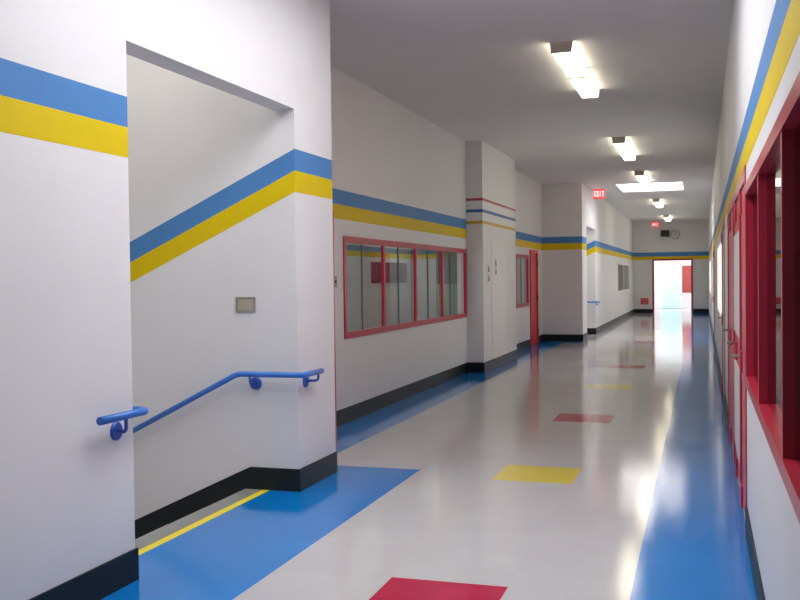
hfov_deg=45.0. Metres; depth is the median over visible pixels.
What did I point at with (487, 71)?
ceiling
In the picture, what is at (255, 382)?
handrail
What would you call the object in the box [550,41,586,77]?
ceiling light
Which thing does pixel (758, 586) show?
baseboard
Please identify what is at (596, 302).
handrail
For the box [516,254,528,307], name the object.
window
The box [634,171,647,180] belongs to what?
ceiling light
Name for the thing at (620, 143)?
ceiling light
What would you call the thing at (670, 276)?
door
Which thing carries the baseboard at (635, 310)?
attached to the wall at (693, 241)
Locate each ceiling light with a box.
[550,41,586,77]
[568,68,598,98]
[612,137,630,152]
[620,149,635,160]
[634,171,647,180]
[639,179,650,185]
[652,199,661,204]
[663,215,669,219]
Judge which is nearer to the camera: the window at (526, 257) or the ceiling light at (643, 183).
the window at (526, 257)
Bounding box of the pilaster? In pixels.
[465,140,516,362]
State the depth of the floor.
6.65 m
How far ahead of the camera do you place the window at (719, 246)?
15.57 m
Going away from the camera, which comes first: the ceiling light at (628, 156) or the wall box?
the ceiling light at (628, 156)
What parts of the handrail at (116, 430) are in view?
rail, bracket arm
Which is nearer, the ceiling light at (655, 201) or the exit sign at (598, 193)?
the exit sign at (598, 193)
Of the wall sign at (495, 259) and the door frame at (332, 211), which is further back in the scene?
the wall sign at (495, 259)
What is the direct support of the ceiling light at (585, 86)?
attached to the ceiling
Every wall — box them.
[0,0,633,599]
[346,243,436,331]
[633,220,708,310]
[654,260,690,308]
[709,0,799,599]
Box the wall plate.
[236,297,255,311]
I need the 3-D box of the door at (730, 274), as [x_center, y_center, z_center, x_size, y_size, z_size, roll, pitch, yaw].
[3.037,0.216,8.892,0.116,2.200,1.850,0,1,17]
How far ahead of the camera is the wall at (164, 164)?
7.13 m
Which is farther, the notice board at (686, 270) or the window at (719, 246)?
the notice board at (686, 270)
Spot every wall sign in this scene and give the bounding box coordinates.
[487,263,489,282]
[494,258,496,275]
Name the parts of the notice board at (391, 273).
red panel, grey panel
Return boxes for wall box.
[641,298,648,303]
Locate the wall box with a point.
(643, 300)
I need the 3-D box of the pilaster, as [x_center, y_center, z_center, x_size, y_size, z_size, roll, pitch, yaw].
[1.650,-0.737,17.125,0.275,3.770,2.901,0,1,17]
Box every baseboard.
[29,309,633,599]
[634,309,708,312]
[709,312,764,599]
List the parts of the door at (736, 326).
panel, panel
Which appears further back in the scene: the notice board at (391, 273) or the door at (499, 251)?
the notice board at (391, 273)
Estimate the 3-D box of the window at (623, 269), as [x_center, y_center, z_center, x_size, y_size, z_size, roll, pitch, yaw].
[8.125,-0.820,35.117,0.051,1.020,5.500,0,1,17]
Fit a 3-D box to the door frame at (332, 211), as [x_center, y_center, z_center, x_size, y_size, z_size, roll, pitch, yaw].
[-0.924,0.335,7.894,0.837,2.100,0.035,0,1,17]
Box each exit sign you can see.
[593,185,604,198]
[652,221,658,226]
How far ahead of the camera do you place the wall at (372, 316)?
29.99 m
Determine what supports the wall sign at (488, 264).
attached to the pilaster
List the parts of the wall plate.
panel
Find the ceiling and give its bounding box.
[330,0,732,221]
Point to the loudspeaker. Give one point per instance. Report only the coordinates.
(664, 233)
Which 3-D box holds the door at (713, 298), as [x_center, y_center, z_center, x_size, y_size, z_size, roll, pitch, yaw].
[6.982,-0.112,21.500,0.116,2.200,1.920,0,1,17]
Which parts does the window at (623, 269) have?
pane, pane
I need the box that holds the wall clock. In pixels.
[671,230,679,238]
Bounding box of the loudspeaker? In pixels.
[661,230,668,236]
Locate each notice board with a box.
[371,262,406,282]
[682,265,690,292]
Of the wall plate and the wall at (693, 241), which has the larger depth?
the wall at (693, 241)
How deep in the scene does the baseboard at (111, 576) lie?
7.28 m
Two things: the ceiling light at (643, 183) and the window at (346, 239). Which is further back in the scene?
the ceiling light at (643, 183)
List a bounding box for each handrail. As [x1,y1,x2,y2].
[96,406,147,440]
[133,368,323,433]
[587,301,599,305]
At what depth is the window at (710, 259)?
32.35 m
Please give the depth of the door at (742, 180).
6.27 m
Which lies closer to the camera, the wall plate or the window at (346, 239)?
the wall plate
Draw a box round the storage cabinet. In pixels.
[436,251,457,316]
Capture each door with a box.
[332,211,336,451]
[491,242,507,358]
[529,249,538,345]
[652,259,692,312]
[660,265,681,308]
[711,245,714,340]
[718,220,724,393]
[722,197,733,449]
[726,181,739,482]
[731,165,746,511]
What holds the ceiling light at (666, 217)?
attached to the ceiling
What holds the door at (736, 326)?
in the wall at (763, 61)
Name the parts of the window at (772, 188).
pane, pane, pane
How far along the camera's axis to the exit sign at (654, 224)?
39.72 m
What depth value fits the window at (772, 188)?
3.62 m
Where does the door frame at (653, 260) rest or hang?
in the wall at (693, 241)
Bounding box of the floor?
[101,309,755,599]
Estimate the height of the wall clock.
0.378 m
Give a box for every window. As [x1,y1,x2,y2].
[343,236,466,338]
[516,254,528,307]
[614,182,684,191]
[617,262,629,292]
[709,259,710,294]
[717,239,721,318]
[745,71,799,523]
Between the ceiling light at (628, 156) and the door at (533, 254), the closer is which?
the ceiling light at (628, 156)
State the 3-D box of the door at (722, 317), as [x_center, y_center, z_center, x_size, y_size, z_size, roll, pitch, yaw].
[4.012,0.135,12.007,0.116,2.200,1.220,0,1,17]
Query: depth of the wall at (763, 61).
4.51 m
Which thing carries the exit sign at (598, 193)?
hanging from the ceiling
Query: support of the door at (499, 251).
attached to the pilaster
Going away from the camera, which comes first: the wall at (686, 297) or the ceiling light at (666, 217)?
the ceiling light at (666, 217)
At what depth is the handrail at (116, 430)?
4.82 m

